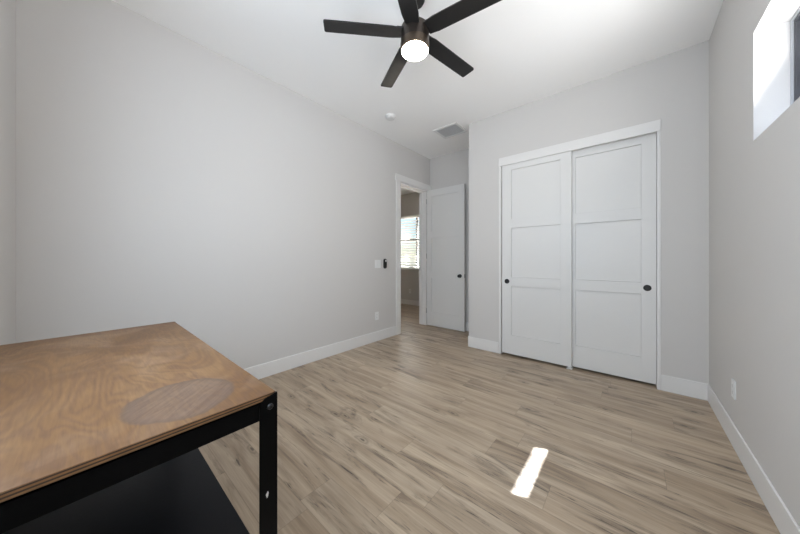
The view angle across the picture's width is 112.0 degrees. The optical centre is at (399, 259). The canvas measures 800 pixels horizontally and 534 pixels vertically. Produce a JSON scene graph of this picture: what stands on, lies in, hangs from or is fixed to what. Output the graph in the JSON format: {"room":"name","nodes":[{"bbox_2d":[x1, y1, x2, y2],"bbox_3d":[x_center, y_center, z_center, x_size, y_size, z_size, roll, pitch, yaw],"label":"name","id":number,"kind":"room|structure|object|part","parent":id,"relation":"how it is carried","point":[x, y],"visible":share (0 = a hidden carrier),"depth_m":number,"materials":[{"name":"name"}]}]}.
{"room":"bedroom","nodes":[
{"label":"bedroom","id":0,"kind":"room"},
{"bbox_2d":[0,0,15,344],"bbox_3d":[-1.107,-0.330,0.493,3.340,3.060,0.150,0,0,40],"label":"wall","id":1,"kind":"structure","parent":0,"point":[7,7],"depth_m":1.44,"materials":[{"name":"grey paint"}]},
{"bbox_2d":[16,0,429,368],"bbox_3d":[-0.970,-0.330,3.340,0.150,3.060,4.758,0,0,40],"label":"wall","id":2,"kind":"structure","parent":0,"point":[161,177],"depth_m":2.25,"materials":[{"name":"grey paint"}]},
{"bbox_2d":[244,326,395,378],"bbox_3d":[-1.196,1.128,2.952,0.010,0.144,3.474,0,0,40],"label":"baseboard","id":3,"kind":"structure","parent":2,"relation":"attached to","point":[270,368],"depth_m":3.18,"materials":[{"name":"white paint"}]},
{"bbox_2d":[375,312,378,319],"bbox_3d":[-0.339,0.830,3.958,0.008,0.118,0.074,0,0,40],"label":"wall outlet","id":4,"kind":"object","parent":2,"relation":"attached to","point":[376,313],"visible":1,"depth_m":3.96,"materials":[{"name":"white plastic"}]},
{"bbox_2d":[375,260,380,267],"bbox_3d":[-0.324,0.067,3.974,0.008,0.120,0.118,0,0,40],"label":"light switch","id":5,"kind":"object","parent":2,"relation":"attached to","point":[377,262],"visible":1,"depth_m":3.97,"materials":[{"name":"white plastic"}]},
{"bbox_2d":[383,259,386,268],"bbox_3d":[-0.222,0.065,4.079,0.028,0.150,0.058,0,0,40],"label":"remote","id":6,"kind":"object","parent":2,"relation":"attached to","point":[384,260],"visible":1,"depth_m":4.07,"materials":[{"name":"black plastic"}]},
{"bbox_2d":[395,173,430,334],"bbox_3d":[0.186,-0.080,4.680,0.179,2.560,0.970,0,0,40],"label":"door frame","id":7,"kind":"structure","parent":2,"relation":"attached to","point":[422,193],"depth_m":4.89,"materials":[{"name":"white paint"}]},
{"bbox_2d":[426,184,464,331],"bbox_3d":[0.779,-0.029,4.684,0.757,2.435,0.150,0,0,40],"label":"door","id":8,"kind":"structure","parent":7,"relation":"attached to","point":[445,256],"depth_m":4.66,"materials":[{"name":"white paint"}]},
{"bbox_2d":[401,187,413,194],"bbox_3d":[-1.493,-1.810,5.745,3.768,0.120,4.700,0,0,40],"label":"ceiling","id":9,"kind":"structure","parent":0,"point":[403,190],"depth_m":6.96,"materials":[{"name":"white paint"}]},
{"bbox_2d":[401,192,418,300],"bbox_3d":[0.098,-0.275,7.378,3.768,2.950,0.150,0,0,40],"label":"wall","id":10,"kind":"structure","parent":0,"point":[409,202],"depth_m":7.13,"materials":[{"name":"grey paint"}]},
{"bbox_2d":[401,217,418,268],"bbox_3d":[0.241,-0.455,7.289,1.600,1.400,0.060,0,0,40],"label":"window","id":11,"kind":"structure","parent":10,"relation":"in","point":[417,218],"depth_m":7.08,"materials":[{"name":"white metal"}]},
{"bbox_2d":[401,215,418,268],"bbox_3d":[0.198,-0.455,7.239,1.580,1.391,0.058,0,0,40],"label":"window blind","id":12,"kind":"object","parent":11,"relation":"attached to","point":[414,216],"visible":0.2,"depth_m":7.17,"materials":[{"name":"white plastic"}]},
{"bbox_3d":[0.198,-1.123,7.239,1.580,0.055,0.052,0,0,40],"label":"head rail","id":13,"kind":"part","parent":12,"relation":"part of","materials":[{"name":"white"}]},
{"bbox_2d":[401,299,418,305],"bbox_3d":[-0.011,1.136,7.366,3.618,0.128,0.010,0,0,40],"label":"baseboard","id":14,"kind":"structure","parent":10,"relation":"attached to","point":[403,301],"depth_m":7.11,"materials":[{"name":"white paint"}]},
{"bbox_2d":[112,0,722,158],"bbox_3d":[0.441,-1.920,2.135,3.560,0.120,4.758,0,0,40],"label":"ceiling","id":15,"kind":"structure","parent":0,"point":[520,52],"depth_m":2.38,"materials":[{"name":"white paint"}]},
{"bbox_2d":[385,113,395,120],"bbox_3d":[-0.126,-1.839,3.500,0.140,0.042,0.140,0,0,40],"label":"smoke detector","id":16,"kind":"object","parent":15,"relation":"attached to","point":[390,116],"visible":1,"depth_m":3.46,"materials":[{"name":"white plastic"}]},
{"bbox_2d":[323,0,501,87],"bbox_3d":[0.137,-1.647,1.880,1.192,0.426,1.196,0,0,40],"label":"ceiling fan","id":17,"kind":"object","parent":15,"relation":"hanging from","point":[416,43],"visible":1,"depth_m":1.82,"materials":[{"name":"black wood"}]},
{"bbox_3d":[-0.254,-1.575,1.845,0.529,0.024,0.112,0,0,-6],"label":"blade","id":18,"kind":"part","parent":17,"relation":"part of","materials":[{"name":"black wood"}]},
{"bbox_3d":[-0.030,-1.575,2.217,0.112,0.024,0.529,0,0,-22],"label":"blade","id":19,"kind":"part","parent":17,"relation":"part of","materials":[{"name":"black wood"}]},
{"bbox_3d":[0.016,-1.575,1.535,0.112,0.024,0.529,0,0,14],"label":"blade","id":20,"kind":"part","parent":17,"relation":"part of","materials":[{"name":"black wood"}]},
{"bbox_3d":[0.380,-1.575,2.114,0.529,0.024,0.112,0,0,-40],"label":"blade","id":21,"kind":"part","parent":17,"relation":"part of","materials":[{"name":"black wood"}]},
{"bbox_3d":[0.408,-1.575,1.693,0.529,0.024,0.112,0,0,32],"label":"blade","id":22,"kind":"part","parent":17,"relation":"part of","materials":[{"name":"black wood"}]},
{"bbox_2d":[433,122,467,138],"bbox_3d":[0.730,-1.854,3.896,0.378,0.012,0.338,0,0,40],"label":"ceiling vent","id":23,"kind":"object","parent":15,"relation":"in","point":[453,129],"visible":1,"depth_m":3.89,"materials":[{"name":"white plastic"}]},
{"bbox_2d":[198,304,779,533],"bbox_3d":[-0.578,1.260,3.998,7.528,0.120,6.269,0,0,40],"label":"floor","id":24,"kind":"structure","parent":0,"point":[419,429],"depth_m":1.70,"materials":[{"name":"brown wood"}]},
{"bbox_2d":[0,322,276,533],"bbox_3d":[-0.978,0.772,0.881,1.230,0.855,0.587,0,0,40],"label":"workbench","id":25,"kind":"object","parent":24,"relation":"on","point":[103,432],"visible":1,"depth_m":0.70,"materials":[{"name":"brown wood"}]},
{"bbox_2d":[2,448,249,533],"bbox_3d":[-0.977,0.836,0.882,1.212,0.015,0.577,0,0,40],"label":"shelf","id":26,"kind":"object","parent":25,"relation":"attached to","point":[182,494],"depth_m":0.90,"materials":[{"name":"black metal"}]},
{"bbox_3d":[-0.529,0.383,0.499,0.040,0.045,0.577,0,0,40],"label":"rail","id":27,"kind":"part","parent":25,"relation":"part of","materials":[{"name":"black metal"}]},
{"bbox_3d":[-0.353,0.773,0.705,0.044,0.853,0.044,0,0,40],"label":"leg","id":28,"kind":"part","parent":25,"relation":"part of","materials":[{"name":"black metal"}]},
{"bbox_2d":[430,132,656,322],"bbox_3d":[1.863,-0.330,3.970,3.340,3.060,0.120,0,0,40],"label":"wall","id":29,"kind":"structure","parent":0,"point":[451,169],"depth_m":4.62,"materials":[{"name":"grey paint"}]},
{"bbox_2d":[465,322,468,330],"bbox_3d":[0.984,1.128,4.635,1.142,0.144,0.010,0,0,40],"label":"baseboard","id":30,"kind":"structure","parent":29,"relation":"attached to","point":[466,323],"depth_m":4.52,"materials":[{"name":"white paint"}]},
{"bbox_2d":[469,40,708,383],"bbox_3d":[2.021,-0.330,3.277,2.198,3.060,0.728,0,0,40],"label":"wall","id":31,"kind":"structure","parent":0,"point":[673,88],"depth_m":2.48,"materials":[{"name":"grey paint"}]},
{"bbox_2d":[468,336,498,352],"bbox_3d":[1.332,1.128,3.852,0.424,0.144,0.728,0,0,40],"label":"baseboard","id":32,"kind":"structure","parent":31,"relation":"attached to","point":[483,344],"depth_m":3.57,"materials":[{"name":"white paint"}]},
{"bbox_2d":[502,151,571,366],"bbox_3d":[1.591,-0.017,3.191,0.752,2.386,0.038,0,0,40],"label":"door","id":33,"kind":"structure","parent":31,"relation":"in","point":[536,193],"depth_m":3.16,"materials":[{"name":"white paint"}]},
{"bbox_2d":[499,131,660,389],"bbox_3d":[1.867,0.007,3.005,1.488,2.385,0.127,0,0,40],"label":"door frame","id":34,"kind":"structure","parent":31,"relation":"attached to","point":[658,135],"depth_m":2.49,"materials":[{"name":"white paint"}]},
{"bbox_2d":[499,119,660,166],"bbox_3d":[1.862,-1.232,2.999,1.488,0.103,0.123,0,0,40],"label":"trim","id":35,"kind":"structure","parent":31,"relation":"attached to","point":[651,127],"depth_m":2.83,"materials":[{"name":"white paint"}]},
{"bbox_2d":[572,133,655,383],"bbox_3d":[2.133,-0.017,2.786,0.746,2.386,0.038,0,0,40],"label":"door","id":36,"kind":"structure","parent":31,"relation":"in","point":[614,183],"depth_m":2.74,"materials":[{"name":"white paint"}]},
{"bbox_3d":[2.359,0.273,2.572,0.060,0.060,0.005,0,0,40],"label":"flush pull","id":37,"kind":"part","parent":36,"relation":"part of","materials":[{"name":"black metal"}]},
{"bbox_2d":[661,374,707,400],"bbox_3d":[2.506,1.128,2.379,0.294,0.144,0.010,0,0,40],"label":"baseboard","id":38,"kind":"structure","parent":31,"relation":"attached to","point":[699,390],"depth_m":2.37,"materials":[{"name":"white paint"}]},
{"bbox_2d":[709,0,799,526],"bbox_3d":[1.711,-0.330,1.051,0.220,3.060,4.758,0,0,40],"label":"wall","id":39,"kind":"structure","parent":0,"point":[754,128],"depth_m":1.45,"materials":[{"name":"grey paint"}]},
{"bbox_2d":[731,378,735,399],"bbox_3d":[2.145,0.834,1.735,0.008,0.118,0.074,0,0,40],"label":"wall outlet","id":40,"kind":"object","parent":39,"relation":"attached to","point":[733,382],"visible":1,"depth_m":1.73,"materials":[{"name":"white plastic"}]},
{"bbox_2d":[708,384,799,533],"bbox_3d":[1.410,1.128,0.875,0.010,0.144,3.700,0,0,40],"label":"baseboard","id":41,"kind":"structure","parent":39,"relation":"attached to","point":[780,514],"depth_m":1.40,"materials":[{"name":"white paint"}]},
{"bbox_2d":[790,7,799,104],"bbox_3d":[1.859,-0.935,1.153,0.078,0.586,0.548,0,0,40],"label":"window","id":42,"kind":"structure","parent":39,"relation":"in","point":[795,21],"depth_m":1.36,"materials":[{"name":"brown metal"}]}
]}

